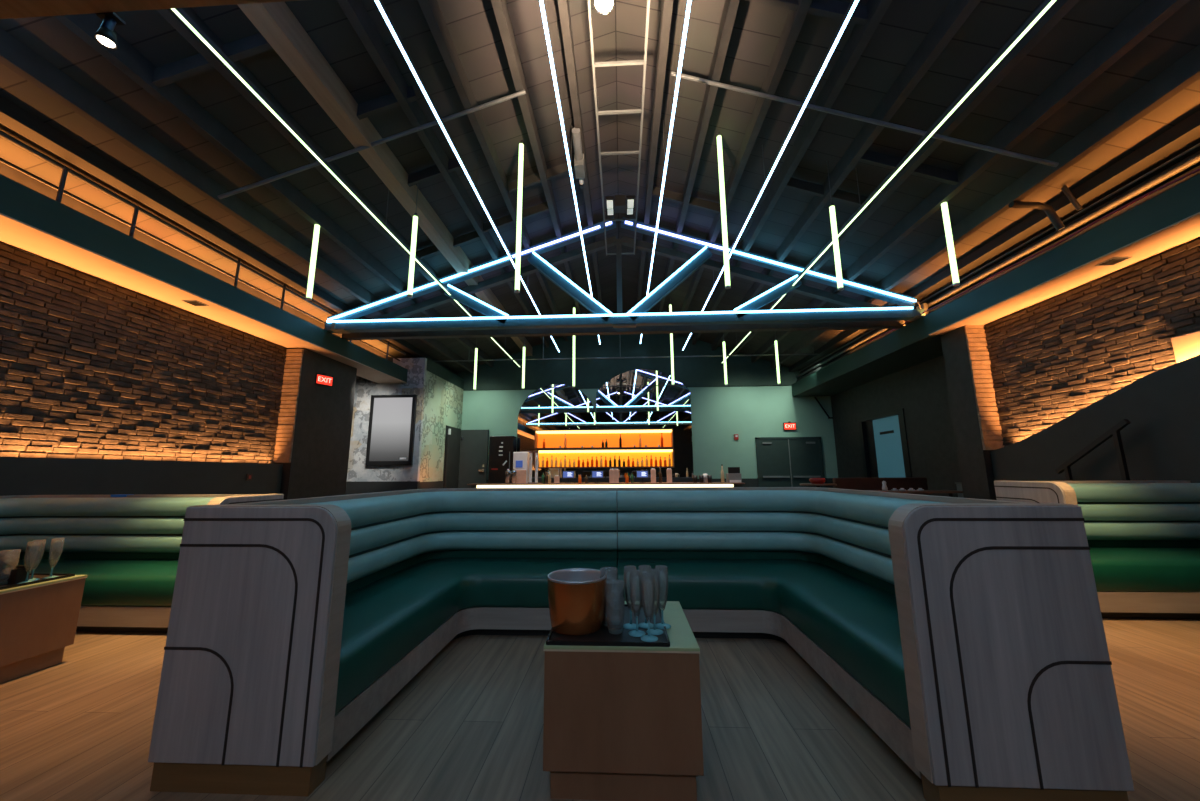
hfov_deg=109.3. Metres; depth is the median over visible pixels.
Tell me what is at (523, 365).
pendant
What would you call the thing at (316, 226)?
pendant
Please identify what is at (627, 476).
bottle
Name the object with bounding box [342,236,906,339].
roof truss
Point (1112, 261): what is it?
grille
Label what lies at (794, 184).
trim
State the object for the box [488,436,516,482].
door
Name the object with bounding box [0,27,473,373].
beam
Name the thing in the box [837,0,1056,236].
ceiling light
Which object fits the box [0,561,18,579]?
tumbler
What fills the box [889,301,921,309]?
conduit
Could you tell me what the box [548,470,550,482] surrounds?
bottle
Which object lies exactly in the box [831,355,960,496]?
wall
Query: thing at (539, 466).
shelf
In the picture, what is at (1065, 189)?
pipe
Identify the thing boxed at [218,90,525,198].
pipe
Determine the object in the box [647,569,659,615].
bowl
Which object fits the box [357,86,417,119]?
trim
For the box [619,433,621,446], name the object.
bottle
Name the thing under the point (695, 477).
cup
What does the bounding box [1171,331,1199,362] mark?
wall light
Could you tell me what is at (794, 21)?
ceiling beam
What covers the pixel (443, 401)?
wall
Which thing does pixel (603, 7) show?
spot lamp
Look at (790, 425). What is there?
exit sign
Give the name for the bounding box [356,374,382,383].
trim
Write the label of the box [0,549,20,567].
tumbler
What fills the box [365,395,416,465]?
wall screen
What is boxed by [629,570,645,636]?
champagne flute
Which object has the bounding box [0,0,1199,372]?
ceiling
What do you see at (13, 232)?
soffit
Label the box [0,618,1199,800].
floor
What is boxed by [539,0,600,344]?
ceiling light
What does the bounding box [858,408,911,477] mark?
door
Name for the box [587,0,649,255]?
ladder frame
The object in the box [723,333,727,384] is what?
pendant
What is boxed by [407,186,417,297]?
pendant
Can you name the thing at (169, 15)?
beam
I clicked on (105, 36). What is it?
track spotlight
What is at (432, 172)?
trim
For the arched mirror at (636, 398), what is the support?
attached to the wall at (749, 412)
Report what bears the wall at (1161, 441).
attached to the wall at (1055, 357)
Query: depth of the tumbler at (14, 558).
2.51 m
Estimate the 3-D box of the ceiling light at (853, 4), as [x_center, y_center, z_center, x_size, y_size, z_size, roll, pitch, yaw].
[1.983,-3.247,3.772,0.038,0.563,17.950,-1,-10,3]
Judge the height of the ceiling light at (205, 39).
0.539 m
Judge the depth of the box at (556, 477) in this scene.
9.63 m
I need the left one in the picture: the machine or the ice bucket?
the machine
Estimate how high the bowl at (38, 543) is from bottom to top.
0.175 m
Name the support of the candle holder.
on the table at (801, 484)
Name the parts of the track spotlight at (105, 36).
mounting plate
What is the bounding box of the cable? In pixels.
[867,168,1199,342]
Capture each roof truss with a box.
[0,0,300,18]
[324,217,928,333]
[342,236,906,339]
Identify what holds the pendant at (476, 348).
hanging from the ceiling
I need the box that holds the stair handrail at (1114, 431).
[1055,419,1130,480]
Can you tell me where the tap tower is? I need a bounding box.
[528,450,538,482]
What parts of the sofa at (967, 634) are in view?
panel, backrest, backrest, backrest, backrest, panel, rail, backrest, backrest, backrest, backrest, panel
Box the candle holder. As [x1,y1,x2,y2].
[809,478,825,483]
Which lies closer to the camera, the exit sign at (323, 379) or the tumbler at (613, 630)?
the tumbler at (613, 630)
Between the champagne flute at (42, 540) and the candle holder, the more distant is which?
the candle holder
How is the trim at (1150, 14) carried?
attached to the wall at (749, 412)
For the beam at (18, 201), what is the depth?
4.79 m
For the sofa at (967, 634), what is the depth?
1.67 m
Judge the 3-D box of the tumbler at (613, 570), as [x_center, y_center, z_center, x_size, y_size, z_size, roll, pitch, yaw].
[0.038,0.765,1.811,0.074,0.095,0.074,-1,-10,3]
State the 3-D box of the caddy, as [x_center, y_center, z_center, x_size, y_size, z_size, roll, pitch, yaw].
[-3.466,1.033,2.532,0.080,0.100,0.060,-1,-10,3]
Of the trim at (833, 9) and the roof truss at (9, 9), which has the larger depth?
the trim at (833, 9)
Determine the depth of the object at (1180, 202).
4.97 m
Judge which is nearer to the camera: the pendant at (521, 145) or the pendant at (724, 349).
the pendant at (521, 145)
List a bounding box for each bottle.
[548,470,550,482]
[564,434,566,447]
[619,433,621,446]
[625,472,628,482]
[659,467,661,482]
[721,464,724,482]
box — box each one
[554,475,559,482]
[609,469,613,482]
[614,469,618,482]
[651,468,655,482]
[666,468,671,482]
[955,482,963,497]
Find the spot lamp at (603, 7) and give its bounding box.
[594,0,613,14]
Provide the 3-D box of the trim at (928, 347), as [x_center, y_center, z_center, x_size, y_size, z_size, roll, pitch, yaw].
[6.073,-0.601,9.639,1.200,0.035,5.600,-1,-10,3]
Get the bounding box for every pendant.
[306,224,319,300]
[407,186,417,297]
[473,344,477,389]
[515,141,523,292]
[522,337,524,388]
[572,306,574,386]
[669,303,673,384]
[717,133,730,288]
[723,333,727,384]
[775,335,780,384]
[827,162,843,290]
[941,202,959,285]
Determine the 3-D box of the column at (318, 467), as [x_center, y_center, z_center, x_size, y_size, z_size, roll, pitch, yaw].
[-5.258,0.846,7.896,0.300,3.320,1.500,-1,-10,3]
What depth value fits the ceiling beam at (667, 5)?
5.24 m
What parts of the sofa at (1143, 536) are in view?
panel, rail, backrest, backrest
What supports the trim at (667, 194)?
attached to the ceiling
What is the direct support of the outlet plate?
attached to the wall at (92, 367)
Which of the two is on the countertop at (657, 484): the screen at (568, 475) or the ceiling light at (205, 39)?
the screen at (568, 475)
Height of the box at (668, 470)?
0.320 m
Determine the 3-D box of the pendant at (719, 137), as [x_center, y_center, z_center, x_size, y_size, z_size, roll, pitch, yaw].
[1.534,-2.393,5.301,0.062,2.110,0.064,-1,-10,3]
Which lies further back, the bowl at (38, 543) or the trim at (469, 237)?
the trim at (469, 237)
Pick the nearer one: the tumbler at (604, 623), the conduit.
the tumbler at (604, 623)
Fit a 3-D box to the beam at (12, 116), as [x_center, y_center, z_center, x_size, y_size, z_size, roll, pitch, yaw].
[-4.880,-2.301,3.935,0.170,0.125,18.490,-1,-10,3]
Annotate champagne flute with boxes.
[19,541,41,583]
[28,539,45,580]
[42,538,64,578]
[624,566,638,629]
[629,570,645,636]
[638,565,653,628]
[641,573,657,641]
[646,569,662,634]
[655,565,670,628]
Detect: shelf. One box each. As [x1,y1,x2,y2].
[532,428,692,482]
[535,447,672,448]
[538,466,672,467]
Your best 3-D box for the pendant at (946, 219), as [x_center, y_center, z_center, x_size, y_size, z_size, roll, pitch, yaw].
[4.173,-1.961,5.092,0.062,1.241,0.064,-1,-10,3]
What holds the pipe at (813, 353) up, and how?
hanging from the ceiling
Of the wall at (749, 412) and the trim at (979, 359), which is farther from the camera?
the wall at (749, 412)
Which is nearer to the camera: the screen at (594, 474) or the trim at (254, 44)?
the trim at (254, 44)
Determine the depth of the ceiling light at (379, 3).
4.39 m
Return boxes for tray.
[0,573,74,589]
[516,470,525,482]
[546,604,669,646]
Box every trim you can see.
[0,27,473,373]
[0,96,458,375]
[0,162,392,361]
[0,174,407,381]
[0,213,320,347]
[0,457,282,495]
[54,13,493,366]
[152,33,272,87]
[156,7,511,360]
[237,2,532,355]
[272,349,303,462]
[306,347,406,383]
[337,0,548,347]
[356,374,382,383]
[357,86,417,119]
[408,158,461,186]
[415,230,479,258]
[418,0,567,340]
[426,358,463,388]
[483,202,548,232]
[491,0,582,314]
[508,160,574,192]
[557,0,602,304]
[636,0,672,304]
[652,186,719,213]
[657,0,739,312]
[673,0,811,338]
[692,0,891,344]
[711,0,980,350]
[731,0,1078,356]
[748,0,867,25]
[751,0,1189,362]
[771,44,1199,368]
[785,177,869,208]
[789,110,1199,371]
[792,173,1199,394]
[792,335,942,396]
[858,150,958,184]
[928,212,1199,334]
[964,325,1004,449]
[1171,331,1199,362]
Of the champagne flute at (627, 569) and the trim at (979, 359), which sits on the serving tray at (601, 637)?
the champagne flute at (627, 569)
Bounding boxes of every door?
[443,425,460,487]
[458,430,488,487]
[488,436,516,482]
[755,437,825,487]
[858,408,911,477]
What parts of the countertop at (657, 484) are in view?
panel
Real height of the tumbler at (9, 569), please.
0.095 m
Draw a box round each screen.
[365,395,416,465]
[562,471,574,482]
[591,471,603,482]
[636,470,648,482]
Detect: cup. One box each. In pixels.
[693,475,697,482]
[699,475,703,482]
[707,475,711,482]
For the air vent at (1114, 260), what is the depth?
4.48 m
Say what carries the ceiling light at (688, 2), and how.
hanging from the ceiling
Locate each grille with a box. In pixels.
[184,301,205,305]
[1100,258,1128,264]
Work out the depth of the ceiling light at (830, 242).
6.47 m
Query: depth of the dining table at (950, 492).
6.75 m
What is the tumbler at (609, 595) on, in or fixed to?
on the tumbler at (619, 604)
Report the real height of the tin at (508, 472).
0.335 m
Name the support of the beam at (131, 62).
attached to the wall at (749, 412)
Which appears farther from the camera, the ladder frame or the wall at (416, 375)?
the wall at (416, 375)
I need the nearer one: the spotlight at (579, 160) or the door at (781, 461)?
the spotlight at (579, 160)
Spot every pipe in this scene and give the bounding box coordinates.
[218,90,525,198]
[434,336,819,361]
[671,71,1058,166]
[1009,201,1064,230]
[1061,186,1082,210]
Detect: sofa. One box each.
[0,494,283,632]
[148,487,1133,800]
[994,480,1199,618]
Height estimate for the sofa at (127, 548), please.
0.977 m
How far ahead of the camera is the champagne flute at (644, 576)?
1.64 m
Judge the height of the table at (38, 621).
0.515 m
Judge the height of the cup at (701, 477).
0.160 m
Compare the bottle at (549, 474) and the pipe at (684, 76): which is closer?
the pipe at (684, 76)
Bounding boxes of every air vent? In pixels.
[182,300,208,305]
[1095,257,1130,265]
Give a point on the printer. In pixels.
(733, 475)
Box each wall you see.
[0,241,287,463]
[347,358,426,481]
[419,370,462,481]
[459,333,837,479]
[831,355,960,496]
[983,237,1199,446]
[990,355,1199,482]
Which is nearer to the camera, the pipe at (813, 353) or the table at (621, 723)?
the table at (621, 723)
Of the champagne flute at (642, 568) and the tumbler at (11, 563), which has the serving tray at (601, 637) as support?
the champagne flute at (642, 568)
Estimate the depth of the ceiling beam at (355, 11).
4.60 m
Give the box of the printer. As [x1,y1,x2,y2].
[726,467,741,481]
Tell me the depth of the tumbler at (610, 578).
1.79 m
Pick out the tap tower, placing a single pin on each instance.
(536, 452)
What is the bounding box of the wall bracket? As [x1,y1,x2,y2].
[814,397,832,418]
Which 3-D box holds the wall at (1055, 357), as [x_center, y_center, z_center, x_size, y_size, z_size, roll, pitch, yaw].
[5.534,-1.133,0.135,0.128,2.120,12.450,-1,-10,3]
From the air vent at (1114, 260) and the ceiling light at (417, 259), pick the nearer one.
the air vent at (1114, 260)
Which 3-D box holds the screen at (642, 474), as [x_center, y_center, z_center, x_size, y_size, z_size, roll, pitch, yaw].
[0.971,1.741,9.760,0.280,0.280,0.120,-1,-10,3]
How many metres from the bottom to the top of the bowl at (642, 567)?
0.175 m
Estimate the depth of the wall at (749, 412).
12.67 m
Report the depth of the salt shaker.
6.92 m
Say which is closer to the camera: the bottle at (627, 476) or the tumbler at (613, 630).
the tumbler at (613, 630)
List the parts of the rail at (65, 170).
post, post, post, post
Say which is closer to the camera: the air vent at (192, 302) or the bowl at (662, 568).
the bowl at (662, 568)
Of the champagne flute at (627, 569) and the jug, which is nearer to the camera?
the champagne flute at (627, 569)
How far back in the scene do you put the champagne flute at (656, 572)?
1.71 m
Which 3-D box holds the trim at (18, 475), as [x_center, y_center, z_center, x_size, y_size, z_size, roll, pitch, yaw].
[-5.668,0.633,0.621,0.200,1.320,12.860,-1,-10,3]
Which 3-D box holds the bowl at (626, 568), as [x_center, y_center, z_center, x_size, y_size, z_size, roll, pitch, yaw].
[0.127,0.788,1.783,0.054,0.175,0.054,-1,-10,3]
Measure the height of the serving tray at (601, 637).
0.014 m
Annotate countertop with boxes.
[467,482,744,487]
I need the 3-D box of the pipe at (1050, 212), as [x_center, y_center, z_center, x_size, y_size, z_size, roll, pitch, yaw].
[4.918,-2.078,4.789,0.515,0.368,0.070,-1,-10,3]
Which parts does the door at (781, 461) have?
post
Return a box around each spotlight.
[94,12,125,49]
[572,127,585,188]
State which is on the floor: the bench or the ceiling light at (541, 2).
the bench
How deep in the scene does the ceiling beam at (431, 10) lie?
4.78 m
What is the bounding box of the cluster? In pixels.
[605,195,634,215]
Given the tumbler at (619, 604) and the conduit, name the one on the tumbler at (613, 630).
the tumbler at (619, 604)
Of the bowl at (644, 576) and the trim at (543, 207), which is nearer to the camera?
the bowl at (644, 576)
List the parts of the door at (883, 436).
panel, panel, panel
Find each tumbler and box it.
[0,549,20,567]
[0,555,19,573]
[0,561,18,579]
[0,567,13,584]
[600,567,616,583]
[600,576,616,583]
[602,603,615,626]
[605,589,622,616]
[606,579,623,608]
[606,607,624,634]
[610,597,624,625]
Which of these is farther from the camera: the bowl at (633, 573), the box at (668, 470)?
the box at (668, 470)
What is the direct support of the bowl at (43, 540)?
on the champagne flute at (42, 540)
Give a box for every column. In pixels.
[275,348,356,499]
[941,326,1002,499]
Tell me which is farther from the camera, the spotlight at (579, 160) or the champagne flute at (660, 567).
the spotlight at (579, 160)
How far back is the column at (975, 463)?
6.46 m
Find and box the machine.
[513,452,529,482]
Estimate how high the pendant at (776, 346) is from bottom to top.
1.374 m
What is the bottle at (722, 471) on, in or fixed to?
on the countertop at (657, 484)
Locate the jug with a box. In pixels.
[703,474,707,482]
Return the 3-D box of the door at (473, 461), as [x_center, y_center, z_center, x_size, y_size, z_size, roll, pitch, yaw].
[-3.716,2.063,12.440,0.820,2.420,0.130,-1,-10,3]
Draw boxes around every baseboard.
[345,481,443,494]
[487,478,832,487]
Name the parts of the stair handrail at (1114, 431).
post, post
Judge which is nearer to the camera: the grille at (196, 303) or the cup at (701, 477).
the grille at (196, 303)
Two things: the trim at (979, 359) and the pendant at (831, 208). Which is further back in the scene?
the trim at (979, 359)
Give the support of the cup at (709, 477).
on the countertop at (657, 484)
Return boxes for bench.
[833,477,928,494]
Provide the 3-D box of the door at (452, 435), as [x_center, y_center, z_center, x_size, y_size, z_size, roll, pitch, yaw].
[-4.144,1.967,11.919,0.100,2.440,1.010,-1,-10,3]
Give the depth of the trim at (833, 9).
3.71 m
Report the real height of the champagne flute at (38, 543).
0.235 m
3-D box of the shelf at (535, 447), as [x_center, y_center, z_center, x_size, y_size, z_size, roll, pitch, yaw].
[0.107,1.366,12.193,3.880,0.030,0.360,-1,-10,3]
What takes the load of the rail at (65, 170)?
on the beam at (18, 201)
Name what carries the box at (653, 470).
on the countertop at (657, 484)
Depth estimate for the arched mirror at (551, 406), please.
12.63 m
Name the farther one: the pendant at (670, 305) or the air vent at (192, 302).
the pendant at (670, 305)
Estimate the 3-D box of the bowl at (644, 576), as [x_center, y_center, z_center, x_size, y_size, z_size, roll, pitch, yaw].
[0.188,0.766,1.653,0.054,0.175,0.054,-1,-10,3]
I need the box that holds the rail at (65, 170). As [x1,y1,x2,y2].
[0,130,405,360]
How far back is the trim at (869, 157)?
4.92 m
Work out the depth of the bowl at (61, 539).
2.67 m
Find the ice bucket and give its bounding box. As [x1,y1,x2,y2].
[547,568,605,635]
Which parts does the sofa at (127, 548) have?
backrest, backrest, backrest, tape strip, rail, panel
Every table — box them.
[0,574,86,683]
[543,601,703,800]
[800,483,836,486]
[866,490,962,496]
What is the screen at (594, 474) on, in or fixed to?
on the countertop at (657, 484)
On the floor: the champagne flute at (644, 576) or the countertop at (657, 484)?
the countertop at (657, 484)
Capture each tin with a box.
[505,469,510,483]
[511,469,516,483]
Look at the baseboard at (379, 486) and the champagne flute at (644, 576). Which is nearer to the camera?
the champagne flute at (644, 576)
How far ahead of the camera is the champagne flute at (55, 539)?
2.67 m
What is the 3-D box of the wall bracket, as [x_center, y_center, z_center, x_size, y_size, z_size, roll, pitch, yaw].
[6.453,0.205,12.296,0.463,0.648,0.040,-1,-10,3]
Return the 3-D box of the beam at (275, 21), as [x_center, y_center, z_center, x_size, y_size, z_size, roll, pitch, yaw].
[-2.631,-3.026,3.941,0.190,0.260,18.490,-1,-10,3]
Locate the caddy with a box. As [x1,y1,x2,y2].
[2,565,30,583]
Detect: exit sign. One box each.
[315,373,333,386]
[783,421,796,429]
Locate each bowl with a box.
[24,541,41,571]
[29,539,45,569]
[49,538,64,567]
[624,566,636,610]
[629,570,641,617]
[639,565,651,610]
[641,573,654,620]
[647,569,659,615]
[655,565,667,610]
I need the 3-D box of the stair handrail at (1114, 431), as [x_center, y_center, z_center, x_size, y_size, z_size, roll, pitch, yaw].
[5.397,1.072,4.598,0.036,1.661,0.827,-1,-10,3]
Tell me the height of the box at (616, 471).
0.320 m
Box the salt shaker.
[882,480,887,490]
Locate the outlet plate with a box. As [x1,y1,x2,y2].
[246,474,252,480]
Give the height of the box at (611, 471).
0.320 m
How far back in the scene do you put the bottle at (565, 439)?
12.18 m
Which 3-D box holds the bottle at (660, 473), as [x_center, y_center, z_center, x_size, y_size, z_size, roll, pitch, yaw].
[1.363,1.685,9.617,0.074,0.340,0.074,-1,-10,3]
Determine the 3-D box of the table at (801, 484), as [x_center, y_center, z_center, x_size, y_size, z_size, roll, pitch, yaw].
[3.924,1.957,7.591,0.600,0.930,0.600,-1,-10,3]
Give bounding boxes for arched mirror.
[517,384,595,477]
[596,369,693,477]
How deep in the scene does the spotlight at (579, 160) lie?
5.83 m
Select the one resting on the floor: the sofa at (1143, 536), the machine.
the sofa at (1143, 536)
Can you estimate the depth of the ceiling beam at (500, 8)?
5.01 m
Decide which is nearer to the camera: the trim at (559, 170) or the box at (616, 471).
the trim at (559, 170)
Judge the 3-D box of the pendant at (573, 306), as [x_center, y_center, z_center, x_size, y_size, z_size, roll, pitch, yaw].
[-0.649,-1.447,10.635,0.062,2.267,0.064,-1,-10,3]
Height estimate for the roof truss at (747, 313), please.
2.036 m
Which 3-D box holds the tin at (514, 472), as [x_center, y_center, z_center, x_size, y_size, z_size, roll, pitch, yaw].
[-1.960,1.721,9.711,0.124,0.335,0.124,-1,-10,3]
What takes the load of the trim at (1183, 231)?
attached to the wall at (1055, 357)
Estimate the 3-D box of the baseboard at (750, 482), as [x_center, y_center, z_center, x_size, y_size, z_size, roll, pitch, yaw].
[1.308,2.736,12.205,11.060,0.960,0.120,-1,-10,3]
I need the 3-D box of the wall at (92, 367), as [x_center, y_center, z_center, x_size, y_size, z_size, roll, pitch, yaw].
[-5.812,-0.940,0.914,0.128,2.120,12.900,-1,-10,3]
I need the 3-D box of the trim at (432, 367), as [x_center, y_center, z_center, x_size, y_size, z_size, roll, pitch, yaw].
[-4.428,-0.694,11.769,0.420,0.320,2.500,-1,-10,3]
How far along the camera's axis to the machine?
9.87 m
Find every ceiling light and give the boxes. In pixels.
[171,8,410,253]
[374,0,559,351]
[415,255,450,294]
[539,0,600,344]
[640,0,691,343]
[682,0,859,349]
[792,239,832,285]
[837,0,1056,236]
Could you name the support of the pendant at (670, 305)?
hanging from the ceiling
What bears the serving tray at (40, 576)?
on the table at (38, 621)

